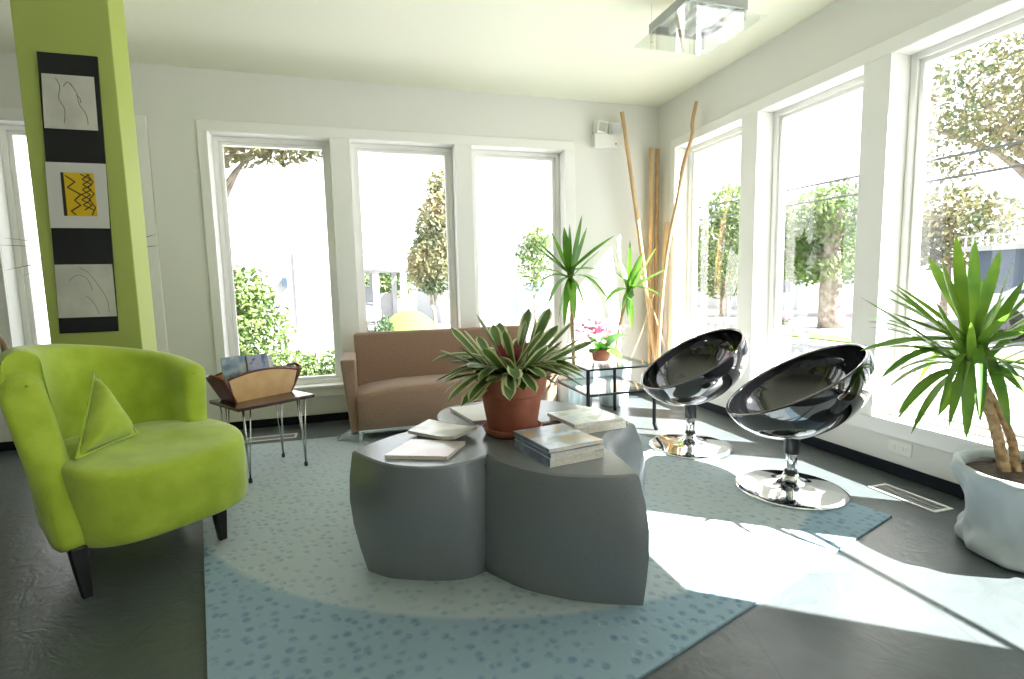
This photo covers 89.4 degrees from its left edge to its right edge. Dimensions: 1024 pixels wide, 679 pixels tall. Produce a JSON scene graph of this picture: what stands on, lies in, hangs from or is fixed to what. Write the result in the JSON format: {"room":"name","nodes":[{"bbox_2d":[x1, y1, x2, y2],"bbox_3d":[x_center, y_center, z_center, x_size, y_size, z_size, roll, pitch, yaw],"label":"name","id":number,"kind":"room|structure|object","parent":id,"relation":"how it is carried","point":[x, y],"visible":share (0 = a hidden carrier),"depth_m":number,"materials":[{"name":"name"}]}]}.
{"room":"living room","nodes":[
{"label":"living room","id":0,"kind":"room"},
{"bbox_2d":[10,0,156,350],"bbox_3d":[-2.074,-0.471,2.581,0.378,2.503,0.197,-3,6,-16],"label":"pillar","id":1,"kind":"structure","parent":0,"point":[97,28],"depth_m":2.47,"materials":[{"name":"green paint"}]},
{"bbox_2d":[37,51,118,333],"bbox_3d":[-2.055,-0.676,2.454,0.270,1.289,0.014,-3,6,-16],"label":"art panel","id":2,"kind":"object","parent":1,"relation":"attached to","point":[69,84],"visible":1,"depth_m":2.45,"materials":[{"name":"black"}]},
{"bbox_2d":[60,172,97,215],"bbox_3d":[-2.048,-0.686,2.449,0.136,0.200,0.002,-3,6,-16],"label":"print","id":3,"kind":"object","parent":2,"relation":"attached to","point":[78,190],"depth_m":2.45,"materials":[{"name":"yellow paper"}]},
{"bbox_2d":[0,52,658,441],"bbox_3d":[-2.085,-0.596,3.729,7.400,2.503,0.200,-3,6,-16],"label":"wall","id":4,"kind":"structure","parent":0,"point":[171,98],"depth_m":3.79,"materials":[{"name":"white paint"}]},
{"bbox_2d":[0,125,40,345],"bbox_3d":[-2.900,-0.492,3.555,0.790,1.830,0.077,-3,6,-16],"label":"window","id":5,"kind":"structure","parent":4,"relation":"in","point":[8,133],"depth_m":3.41,"materials":[{"name":"white paint"}]},
{"bbox_2d":[0,107,168,353],"bbox_3d":[-2.849,-0.472,3.394,0.941,1.972,0.026,-3,6,-16],"label":"trim","id":6,"kind":"structure","parent":4,"relation":"attached to","point":[10,114],"depth_m":3.46,"materials":[{"name":"white paint"}]},
{"bbox_2d":[212,136,342,384],"bbox_3d":[-1.730,-0.556,3.898,0.790,1.830,0.077,-3,6,-16],"label":"window","id":7,"kind":"structure","parent":4,"relation":"in","point":[218,142],"depth_m":3.82,"materials":[{"name":"white paint"}]},
{"bbox_2d":[0,386,644,450],"bbox_3d":[-2.033,0.629,3.758,6.988,0.060,0.012,-3,6,-16],"label":"baseboard","id":8,"kind":"structure","parent":4,"relation":"attached to","point":[4,446],"depth_m":3.86,"materials":[{"name":"black plastic"}]},
{"bbox_2d":[195,119,576,398],"bbox_3d":[-0.790,-0.584,3.999,2.781,1.972,0.026,-3,6,-16],"label":"trim","id":9,"kind":"structure","parent":4,"relation":"attached to","point":[338,137],"depth_m":3.88,"materials":[{"name":"white paint"}]},
{"bbox_2d":[349,143,457,331],"bbox_3d":[-0.845,-0.604,4.158,0.782,1.830,0.077,-3,6,-16],"label":"window","id":10,"kind":"structure","parent":4,"relation":"in","point":[355,148],"depth_m":4.07,"materials":[{"name":"white paint"}]},
{"bbox_2d":[472,149,560,348],"bbox_3d":[0.033,-0.652,4.416,0.785,1.830,0.077,-3,6,-16],"label":"window","id":11,"kind":"structure","parent":4,"relation":"in","point":[552,158],"depth_m":4.40,"materials":[{"name":"white paint"}]},
{"bbox_2d":[592,120,623,149],"bbox_3d":[0.804,-1.714,4.329,0.270,0.217,0.110,-3,6,-16],"label":"emergency light","id":12,"kind":"object","parent":4,"relation":"attached to","point":[601,139],"visible":0.98,"depth_m":4.31,"materials":[{"name":"white plastic"}]},
{"bbox_2d":[0,0,837,106],"bbox_3d":[-1.059,-1.554,0.057,7.400,0.150,7.600,-3,6,-16],"label":"ceiling","id":13,"kind":"structure","parent":0,"point":[583,50],"depth_m":3.18,"materials":[{"name":"beige paint"}]},
{"bbox_2d":[649,0,750,55],"bbox_3d":[0.963,-1.709,2.702,0.470,0.205,0.470,-3,6,-16],"label":"pendant lamp","id":14,"kind":"object","parent":13,"relation":"hanging from","point":[687,19],"visible":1,"depth_m":2.71,"materials":[{"name":"silver metal"}]},
{"bbox_2d":[0,392,1023,678],"bbox_3d":[-1.000,1.068,0.343,7.400,0.120,7.600,-3,6,-16],"label":"floor","id":15,"kind":"structure","parent":0,"point":[907,598],"depth_m":1.65,"materials":[{"name":"stone"}]},
{"bbox_2d":[0,336,7,351],"bbox_3d":[-2.651,0.385,2.177,0.716,0.917,0.482,-3,6,-16],"label":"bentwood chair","id":16,"kind":"object","parent":15,"relation":"on","point":[3,344],"visible":0.4,"depth_m":2.43,"materials":[{"name":"brown wood"}]},
{"bbox_2d":[7,195,158,275],"bbox_3d":[-2.556,-0.075,3.216,0.775,1.600,0.331,-3,6,-16],"label":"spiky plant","id":17,"kind":"object","parent":15,"relation":"on","point":[19,195],"visible":0.06,"depth_m":2.97,"materials":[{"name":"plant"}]},
{"bbox_2d":[0,344,246,598],"bbox_3d":[-1.539,0.416,2.058,0.820,0.829,0.690,3,7,32],"label":"armchair","id":18,"kind":"object","parent":15,"relation":"on","point":[182,467],"visible":0.95,"depth_m":1.86,"materials":[{"name":"green fabric"}]},
{"bbox_2d":[75,371,137,459],"bbox_3d":[-1.504,0.265,1.873,0.147,0.273,0.242,-2,6,-8],"label":"pillow","id":19,"kind":"object","parent":18,"relation":"on","point":[105,420],"visible":1,"depth_m":1.88,"materials":[{"name":"fabric"}]},
{"bbox_2d":[244,433,297,442],"bbox_3d":[-1.644,0.672,3.539,0.326,0.005,0.110,-3,6,-16],"label":"floor vent","id":20,"kind":"object","parent":15,"relation":"in","point":[292,435],"visible":0.84,"depth_m":3.54,"materials":[{"name":"white metal"}]},
{"bbox_2d":[248,434,294,440],"bbox_3d":[-1.644,0.672,3.539,0.290,0.003,0.082,-3,6,-16],"label":"grille","id":21,"kind":"object","parent":20,"relation":"attached to","point":[285,436],"depth_m":3.54,"materials":[{"name":"silver metal"}]},
{"bbox_2d":[337,325,559,441],"bbox_3d":[-0.446,0.281,3.778,1.600,0.676,0.660,-3,6,-16],"label":"loveseat","id":22,"kind":"object","parent":15,"relation":"on","point":[389,377],"visible":0.55,"depth_m":3.69,"materials":[{"name":"brown fabric"}]},
{"bbox_2d":[203,430,891,678],"bbox_3d":[-0.157,0.729,2.686,2.487,0.008,2.934,-5,7,-31],"label":"rug","id":23,"kind":"object","parent":15,"relation":"on","point":[291,592],"visible":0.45,"depth_m":1.71,"materials":[{"name":"blue carpet"}]},
{"bbox_2d":[209,390,314,482],"bbox_3d":[-1.375,0.524,2.889,0.350,0.412,0.420,4,8,39],"label":"side table","id":24,"kind":"object","parent":23,"relation":"on","point":[295,395],"visible":0.73,"depth_m":2.81,"materials":[{"name":"brown wood"}]},
{"bbox_2d":[206,362,302,402],"bbox_3d":[-1.432,0.234,2.903,0.191,0.163,0.500,3,8,35],"label":"magazine rack","id":25,"kind":"object","parent":24,"relation":"on","point":[264,382],"visible":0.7,"depth_m":2.82,"materials":[{"name":"brown wood"}]},
{"bbox_2d":[220,355,246,391],"bbox_3d":[-1.506,0.203,2.818,0.038,0.222,0.127,3,8,35],"label":"brochure","id":26,"kind":"object","parent":25,"relation":"in","point":[233,366],"visible":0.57,"depth_m":2.81,"materials":[{"name":"blue paper"}]},
{"bbox_2d":[246,353,268,371],"bbox_3d":[-1.435,0.192,2.944,0.041,0.214,0.122,3,8,35],"label":"brochure","id":27,"kind":"object","parent":25,"relation":"in","point":[258,361],"visible":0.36,"depth_m":2.94,"materials":[{"name":"blue paper"}]},
{"bbox_2d":[267,355,272,366],"bbox_3d":[-1.430,0.194,2.985,0.031,0.200,0.117,3,8,35],"label":"brochure","id":28,"kind":"object","parent":25,"relation":"in","point":[269,356],"visible":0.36,"depth_m":3.02,"materials":[{"name":"paper"}]},
{"bbox_2d":[350,400,648,604],"bbox_3d":[0.019,0.567,2.120,1.026,0.430,1.024,0,6,13],"label":"coffee table","id":29,"kind":"object","parent":23,"relation":"on","point":[578,531],"visible":0.84,"depth_m":1.68,"materials":[{"name":"grey plastic"}]},
{"bbox_2d":[384,439,465,459],"bbox_3d":[-0.300,0.385,1.812,0.229,0.012,0.186,0,6,12],"label":"magazine","id":30,"kind":"object","parent":29,"relation":"on","point":[413,448],"visible":1,"depth_m":1.79,"materials":[{"name":"white paper"}]},
{"bbox_2d":[408,419,477,439],"bbox_3d":[-0.275,0.345,2.007,0.278,0.024,0.166,3,7,34],"label":"magazine","id":31,"kind":"object","parent":29,"relation":"on","point":[429,428],"visible":1,"depth_m":1.98,"materials":[{"name":"white paper"}]},
{"bbox_2d":[450,403,486,423],"bbox_3d":[-0.122,0.328,2.299,0.217,0.012,0.320,-4,7,-24],"label":"magazine","id":32,"kind":"object","parent":29,"relation":"on","point":[475,413],"visible":0.53,"depth_m":2.30,"materials":[{"name":"white paper"}]},
{"bbox_2d":[475,369,547,431],"bbox_3d":[-0.001,0.236,2.010,0.281,0.228,0.281,-3,6,-16],"label":"pot","id":33,"kind":"object","parent":29,"relation":"on","point":[521,412],"depth_m":1.91,"materials":[{"name":"ceramic"}]},
{"bbox_2d":[482,420,542,439],"bbox_3d":[0.002,0.346,2.022,0.236,0.032,0.236,-3,6,-16],"label":"saucer","id":34,"kind":"object","parent":29,"relation":"on","point":[500,435],"visible":0.38,"depth_m":1.93,"materials":[{"name":"ceramic"}]},
{"bbox_2d":[431,308,592,431],"bbox_3d":[-0.001,0.118,2.010,0.591,0.463,0.579,1,7,23],"label":"bromeliad","id":35,"kind":"object","parent":34,"relation":"on","point":[510,383],"visible":0.98,"depth_m":1.93,"materials":[{"name":"plant"}]},
{"bbox_2d":[537,420,560,426],"bbox_3d":[0.141,0.339,2.070,0.129,0.028,0.049,-3,6,-16],"label":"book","id":36,"kind":"object","parent":29,"relation":"on","point":[545,423],"visible":0.25,"depth_m":2.06,"materials":[{"name":"red"}]},
{"bbox_2d":[514,439,603,467],"bbox_3d":[0.155,0.372,1.779,0.206,0.026,0.253,-4,7,-26],"label":"catalogue","id":37,"kind":"object","parent":29,"relation":"on","point":[564,460],"visible":0.38,"depth_m":1.68,"materials":[{"name":"white paper"}]},
{"bbox_2d":[515,436,603,458],"bbox_3d":[0.158,0.350,1.782,0.206,0.016,0.253,-4,7,-26],"label":"catalogue","id":38,"kind":"object","parent":37,"relation":"on","point":[584,449],"visible":0.34,"depth_m":1.68,"materials":[{"name":"white paper"}]},
{"bbox_2d":[513,423,602,452],"bbox_3d":[0.152,0.334,1.776,0.206,0.016,0.253,-4,7,-26],"label":"magazine","id":39,"kind":"object","parent":38,"relation":"on","point":[556,437],"visible":1,"depth_m":1.75,"materials":[{"name":"grey paper"}]},
{"bbox_2d":[550,418,625,432],"bbox_3d":[0.304,0.333,2.100,0.233,0.026,0.208,-4,7,-23],"label":"catalogue","id":40,"kind":"object","parent":29,"relation":"on","point":[621,424],"visible":0.24,"depth_m":2.01,"materials":[{"name":"white paper"}]},
{"bbox_2d":[547,407,622,427],"bbox_3d":[0.293,0.313,2.099,0.233,0.014,0.208,-4,7,-23],"label":"magazine","id":41,"kind":"object","parent":40,"relation":"on","point":[589,416],"visible":0.98,"depth_m":2.07,"materials":[{"name":"white paper"}]},
{"bbox_2d":[640,328,748,459],"bbox_3d":[1.080,0.294,3.106,0.594,0.711,0.650,-3,6,-16],"label":"swivel chair","id":42,"kind":"object","parent":23,"relation":"on","point":[700,369],"visible":1,"depth_m":3.10,"materials":[{"name":"black"}]},
{"bbox_2d":[726,343,875,510],"bbox_3d":[1.327,0.368,2.439,0.610,0.698,0.641,-3,6,-16],"label":"swivel chair","id":43,"kind":"object","parent":23,"relation":"on","point":[813,393],"visible":1,"depth_m":2.40,"materials":[{"name":"black"}]},
{"bbox_2d":[527,216,612,406],"bbox_3d":[0.462,-0.217,4.145,0.710,1.546,0.358,0,6,11],"label":"yucca","id":44,"kind":"object","parent":15,"relation":"on","point":[569,258],"visible":0.66,"depth_m":4.07,"materials":[{"name":"green plant"}]},
{"bbox_2d":[558,359,594,406],"bbox_3d":[0.508,0.364,4.213,0.330,0.374,0.338,-3,6,-16],"label":"pot","id":45,"kind":"object","parent":44,"relation":"on","point":[566,395],"depth_m":4.10,"materials":[{"name":"silver ceramic"}]},
{"bbox_2d":[556,354,657,429],"bbox_3d":[0.650,0.376,3.713,0.537,0.462,0.618,-3,6,-16],"label":"end table","id":46,"kind":"object","parent":15,"relation":"on","point":[587,394],"visible":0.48,"depth_m":3.52,"materials":[{"name":"black metal"}]},
{"bbox_2d":[573,315,626,360],"bbox_3d":[0.629,-0.013,3.648,0.397,0.324,0.268,-3,6,-16],"label":"potted flower","id":47,"kind":"object","parent":46,"relation":"on","point":[602,349],"visible":1,"depth_m":3.63,"materials":[{"name":"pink plant"}]},
{"bbox_2d":[596,242,669,406],"bbox_3d":[0.973,-0.132,4.235,0.572,1.335,0.292,-1,6,4],"label":"yucca","id":48,"kind":"object","parent":15,"relation":"on","point":[605,385],"visible":0.85,"depth_m":4.18,"materials":[{"name":"green plant"}]},
{"bbox_2d":[596,359,631,406],"bbox_3d":[0.845,0.359,4.290,0.292,0.354,0.294,-3,6,-16],"label":"pot","id":49,"kind":"object","parent":48,"relation":"on","point":[605,385],"depth_m":4.20,"materials":[{"name":"silver ceramic"}]},
{"bbox_2d":[620,111,655,360],"bbox_3d":[1.113,-0.693,4.442,0.410,2.400,0.041,-3,6,-14],"label":"bamboo pole","id":50,"kind":"object","parent":15,"relation":"on","point":[637,220],"visible":0.79,"depth_m":4.39,"materials":[{"name":"beige wood"}]},
{"bbox_2d":[647,147,653,393],"bbox_3d":[1.213,-0.577,4.545,0.047,2.138,0.045,-3,6,-16],"label":"bamboo pole","id":51,"kind":"object","parent":15,"relation":"on","point":[651,149],"visible":0.64,"depth_m":4.50,"materials":[{"name":"beige wood"}]},
{"bbox_2d":[653,148,659,361],"bbox_3d":[1.265,-0.574,4.550,0.045,2.128,0.042,-3,6,-16],"label":"bamboo pole","id":52,"kind":"object","parent":15,"relation":"on","point":[657,151],"visible":0.73,"depth_m":4.51,"materials":[{"name":"brown wood"}]},
{"bbox_2d":[655,222,668,359],"bbox_3d":[1.280,-0.247,4.460,0.143,1.501,0.040,-4,7,-21],"label":"bamboo pole","id":53,"kind":"object","parent":15,"relation":"on","point":[665,223],"visible":0.4,"depth_m":4.41,"materials":[{"name":"beige wood"}]},
{"bbox_2d":[639,272,663,345],"bbox_3d":[1.197,-0.255,4.417,0.250,0.634,0.026,-3,6,-14],"label":"twig","id":54,"kind":"object","parent":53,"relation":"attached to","point":[639,272],"visible":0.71,"depth_m":4.40,"materials":[{"name":"brown wood"}]},
{"bbox_2d":[630,294,653,357],"bbox_3d":[1.113,-0.113,4.430,0.207,0.554,0.020,-1,6,-2],"label":"twig","id":55,"kind":"object","parent":54,"relation":"attached to","point":[653,294],"visible":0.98,"depth_m":4.43,"materials":[{"name":"brown wood"}]},
{"bbox_2d":[657,101,697,357],"bbox_3d":[1.331,-0.642,4.183,0.075,2.341,0.404,-5,7,-29],"label":"wooden stick","id":56,"kind":"object","parent":15,"relation":"on","point":[695,102],"visible":0.9,"depth_m":4.22,"materials":[{"name":"beige wood"}]},
{"bbox_2d":[868,483,953,512],"bbox_3d":[1.814,0.721,2.369,0.113,0.005,0.305,-3,6,-16],"label":"floor vent","id":57,"kind":"object","parent":15,"relation":"in","point":[927,504],"visible":1,"depth_m":2.35,"materials":[{"name":"white metal"}]},
{"bbox_2d":[875,485,946,509],"bbox_3d":[1.814,0.721,2.369,0.084,0.004,0.277,-3,6,-16],"label":"grille","id":58,"kind":"object","parent":57,"relation":"attached to","point":[927,504],"depth_m":2.36,"materials":[{"name":"silver metal"}]},
{"bbox_2d":[861,235,1023,572],"bbox_3d":[1.735,0.185,1.961,0.699,1.162,0.896,-3,6,-16],"label":"dracaena","id":59,"kind":"object","parent":15,"relation":"on","point":[991,523],"visible":1,"depth_m":1.93,"materials":[{"name":"green plant"}]},
{"bbox_2d":[950,448,1023,572],"bbox_3d":[1.894,0.618,1.852,0.511,0.318,0.521,-3,6,-16],"label":"planter","id":60,"kind":"object","parent":59,"relation":"on","point":[991,523],"depth_m":1.84,"materials":[{"name":"white ceramic"}]},
{"bbox_2d":[658,0,1023,483],"bbox_3d":[2.449,-0.413,1.118,0.200,2.503,7.400,-3,6,-16],"label":"wall","id":61,"kind":"structure","parent":0,"point":[844,29],"depth_m":2.95,"materials":[{"name":"white paint"}]},
{"bbox_2d":[686,126,741,339],"bbox_3d":[1.636,-0.648,4.042,0.077,1.830,0.777,-3,6,-16],"label":"window","id":62,"kind":"structure","parent":61,"relation":"in","point":[693,171],"depth_m":4.33,"materials":[{"name":"white paint"}]},
{"bbox_2d":[766,75,863,369],"bbox_3d":[1.896,-0.559,3.176,0.077,1.830,0.743,-3,6,-16],"label":"window","id":63,"kind":"structure","parent":61,"relation":"in","point":[781,117],"depth_m":3.45,"materials":[{"name":"white paint"}]},
{"bbox_2d":[697,402,964,499],"bbox_3d":[2.346,0.796,1.316,0.012,0.060,7.200,-3,6,-16],"label":"baseboard","id":64,"kind":"structure","parent":61,"relation":"attached to","point":[936,483],"depth_m":2.70,"materials":[{"name":"black plastic"}]},
{"bbox_2d":[668,0,1013,453],"bbox_3d":[1.916,-0.484,2.517,0.026,1.972,4.011,-3,6,-16],"label":"trim","id":65,"kind":"structure","parent":61,"relation":"attached to","point":[877,61],"depth_m":2.72,"materials":[{"name":"white paint"}]},
{"bbox_2d":[888,438,912,457],"bbox_3d":[1.954,0.546,2.610,0.008,0.068,0.120,-3,6,-16],"label":"wall outlet","id":66,"kind":"object","parent":61,"relation":"attached to","point":[895,446],"visible":1,"depth_m":2.60,"materials":[{"name":"white plastic"}]},
{"bbox_2d":[900,446,906,451],"bbox_3d":[1.958,0.549,2.589,0.003,0.024,0.032,-3,6,-16],"label":"socket","id":67,"kind":"object","parent":66,"relation":"attached to","point":[902,448],"depth_m":2.59,"materials":[{"name":"white plastic"}]},
{"bbox_2d":[891,8,1023,445],"bbox_3d":[2.154,-0.471,2.313,0.077,1.830,0.777,-3,6,-16],"label":"window","id":68,"kind":"structure","parent":61,"relation":"in","point":[922,61],"depth_m":2.59,"materials":[{"name":"white paint"}]},
{"label":"outside","id":69,"kind":"structure","parent":0,"visible":0},
{"bbox_2d":[280,283,1023,429],"bbox_3d":[6.639,-1.061,21.918,140.000,0.200,150.000,-3,6,-16],"label":"ground","id":70,"kind":"structure","parent":69,"point":[789,346],"depth_m":13.03,"materials":[{"name":"concrete"}]},
{"bbox_2d":[16,137,333,357],"bbox_3d":[-7.041,-2.675,11.158,7.500,5.950,4.200,-3,6,-16],"label":"building","id":71,"kind":"structure","parent":70,"relation":"on","point":[277,214],"depth_m":10.10,"materials":[{"name":"grey"}]},
{"bbox_2d":[282,278,287,286],"bbox_3d":[-4.442,-1.123,10.133,0.100,0.170,0.140,-3,6,-16],"label":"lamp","id":72,"kind":"object","parent":71,"relation":"attached to","point":[284,280],"depth_m":10.07,"materials":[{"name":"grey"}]},
{"bbox_2d":[233,263,296,365],"bbox_3d":[-4.574,-0.284,8.416,2.029,1.918,1.195,-3,6,-16],"label":"bush","id":73,"kind":"object","parent":70,"relation":"on","point":[248,307],"visible":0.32,"depth_m":8.37,"materials":[{"name":"green plant"}]},
{"bbox_2d":[223,146,322,198],"bbox_3d":[-3.473,-1.284,6.612,3.236,4.012,1.511,-3,6,-16],"label":"tree","id":74,"kind":"object","parent":70,"relation":"on","point":[244,157],"visible":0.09,"depth_m":6.63,"materials":[{"name":"green plant"}]},
{"bbox_2d":[262,347,335,376],"bbox_3d":[-2.753,0.432,7.353,1.830,0.769,0.738,-3,6,-16],"label":"hedge","id":75,"kind":"object","parent":70,"relation":"on","point":[311,360],"visible":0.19,"depth_m":7.18,"materials":[{"name":"green plant"}]},
{"bbox_2d":[365,285,381,324],"bbox_3d":[-5.175,-1.048,16.834,1.680,1.396,4.242,-3,6,-16],"label":"car","id":76,"kind":"object","parent":70,"relation":"on","point":[373,313],"visible":0.19,"depth_m":15.10,"materials":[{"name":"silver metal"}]},
{"bbox_2d":[373,315,394,331],"bbox_3d":[-2.328,-0.033,9.482,0.422,0.851,0.432,-3,6,-16],"label":"shrub","id":77,"kind":"object","parent":70,"relation":"on","point":[388,324],"visible":0.3,"depth_m":9.40,"materials":[{"name":"green plant"}]},
{"bbox_2d":[363,253,409,331],"bbox_3d":[-4.843,-1.538,17.123,2.550,2.300,4.500,-3,6,-16],"label":"carport","id":78,"kind":"object","parent":70,"relation":"on","point":[374,264],"visible":0.46,"depth_m":15.27,"materials":[{"name":"grey"}]},
{"bbox_2d":[364,270,415,301],"bbox_3d":[-7.031,-3.110,29.137,3.438,2.985,2.454,-3,6,-16],"label":"tree","id":79,"kind":"object","parent":70,"relation":"on","point":[386,285],"visible":0.35,"depth_m":28.76,"materials":[{"name":"green plant"}]},
{"bbox_2d":[384,310,438,330],"bbox_3d":[-2.215,-0.222,11.174,1.800,0.850,2.200,-3,6,-16],"label":"grass mound","id":80,"kind":"object","parent":70,"relation":"on","point":[405,319],"visible":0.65,"depth_m":10.71,"materials":[{"name":"yellow plant"}]},
{"bbox_2d":[406,166,447,325],"bbox_3d":[-1.838,-1.965,12.154,1.313,4.094,1.311,-3,6,-16],"label":"tree","id":81,"kind":"object","parent":70,"relation":"on","point":[430,261],"visible":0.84,"depth_m":11.88,"materials":[{"name":"green plant"}]},
{"bbox_2d":[415,237,552,323],"bbox_3d":[-0.083,-2.605,22.843,7.800,2.970,8.500,-3,6,-16],"label":"garage","id":82,"kind":"structure","parent":70,"relation":"on","point":[503,296],"depth_m":18.70,"materials":[{"name":"grey"}]},
{"bbox_2d":[515,224,551,321],"bbox_3d":[0.606,-1.612,13.762,1.080,2.932,0.874,-3,6,-16],"label":"tree","id":83,"kind":"object","parent":70,"relation":"on","point":[536,262],"visible":0.87,"depth_m":13.60,"materials":[{"name":"green plant"}]},
{"bbox_2d":[697,182,739,316],"bbox_3d":[7.527,-3.142,18.423,3.106,4.658,3.304,-3,6,-16],"label":"tree","id":84,"kind":"object","parent":70,"relation":"on","point":[721,254],"visible":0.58,"depth_m":17.92,"materials":[{"name":"green plant"}]},
{"bbox_2d":[697,228,852,310],"bbox_3d":[12.945,-3.512,24.865,5.800,3.750,8.100,-3,6,-16],"label":"cottage","id":85,"kind":"structure","parent":70,"relation":"on","point":[797,297],"depth_m":21.34,"materials":[{"name":"grey"}]},
{"bbox_2d":[781,309,793,338],"bbox_3d":[5.935,-0.372,11.637,0.748,0.687,0.761,-3,6,-16],"label":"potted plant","id":86,"kind":"object","parent":70,"relation":"on","point":[786,315],"visible":0.23,"depth_m":11.43,"materials":[{"name":"grey"}]},
{"bbox_2d":[781,323,788,338],"bbox_3d":[5.936,-0.192,11.676,0.560,0.320,0.560,-3,6,-16],"label":"tub","id":87,"kind":"object","parent":86,"relation":"in","point":[783,333],"depth_m":11.48,"materials":[{"name":"grey"}]},
{"bbox_2d":[783,176,857,328],"bbox_3d":[8.357,-2.245,14.242,2.733,3.784,4.090,-3,6,-16],"label":"tree","id":88,"kind":"object","parent":70,"relation":"on","point":[826,218],"visible":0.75,"depth_m":13.41,"materials":[{"name":"green plant"}]},
{"bbox_2d":[799,214,854,281],"bbox_3d":[10.888,-2.592,17.705,2.536,3.565,2.578,-3,6,-16],"label":"tree","id":89,"kind":"object","parent":70,"relation":"on","point":[846,245],"visible":0.02,"depth_m":16.84,"materials":[{"name":"green plant"}]},
{"bbox_2d":[696,318,1023,370],"bbox_3d":[5.341,-0.013,9.471,0.100,0.470,8.900,-3,6,-16],"label":"picket fence","id":90,"kind":"object","parent":70,"relation":"on","point":[804,331],"visible":0.45,"depth_m":9.24,"materials":[{"name":"grey wood"}]},
{"bbox_2d":[786,331,1023,362],"bbox_3d":[8.543,0.443,6.647,1.100,0.030,15.500,-3,6,-16],"label":"grass strip","id":91,"kind":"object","parent":70,"relation":"on","point":[789,333],"visible":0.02,"depth_m":10.96,"materials":[{"name":"plant"}]},
{"bbox_2d":[919,182,1023,315],"bbox_3d":[13.757,-2.877,16.941,3.067,4.169,4.634,-3,6,-16],"label":"tree","id":92,"kind":"object","parent":70,"relation":"on","point":[934,223],"visible":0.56,"depth_m":15.73,"materials":[{"name":"green plant"}]},
{"bbox_2d":[925,28,1023,185],"bbox_3d":[8.832,-2.947,8.628,4.339,6.349,5.061,1,7,22],"label":"tree","id":93,"kind":"object","parent":70,"relation":"on","point":[996,135],"visible":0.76,"depth_m":8.82,"materials":[{"name":"green plant"}]},
{"bbox_2d":[960,231,1023,293],"bbox_3d":[15.318,-1.180,9.662,5.250,2.300,9.300,-3,6,-16],"label":"house","id":94,"kind":"structure","parent":70,"relation":"on","point":[1011,252],"depth_m":12.53,"materials":[{"name":"blue"}]},
{"bbox_2d":[987,283,1023,340],"bbox_3d":[11.012,-0.587,9.243,1.680,1.396,4.242,-3,6,-16],"label":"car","id":95,"kind":"object","parent":70,"relation":"on","point":[1006,325],"visible":0.26,"depth_m":10.22,"materials":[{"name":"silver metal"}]},
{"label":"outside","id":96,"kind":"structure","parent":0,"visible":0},
{"bbox_2d":[698,140,1023,207],"bbox_3d":[7.152,-2.664,5.652,0.035,0.350,27.002,-3,6,-16],"label":"power cable","id":97,"kind":"object","parent":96,"point":[1020,141],"visible":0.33,"depth_m":7.90,"materials":[{"name":"grey plastic"}]},
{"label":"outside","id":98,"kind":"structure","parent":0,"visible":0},
{"bbox_2d":[698,163,1023,220],"bbox_3d":[7.159,-2.356,5.685,0.035,0.350,27.002,-3,6,-16],"label":"power cable","id":99,"kind":"object","parent":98,"point":[1018,165],"visible":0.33,"depth_m":7.93,"materials":[{"name":"grey plastic"}]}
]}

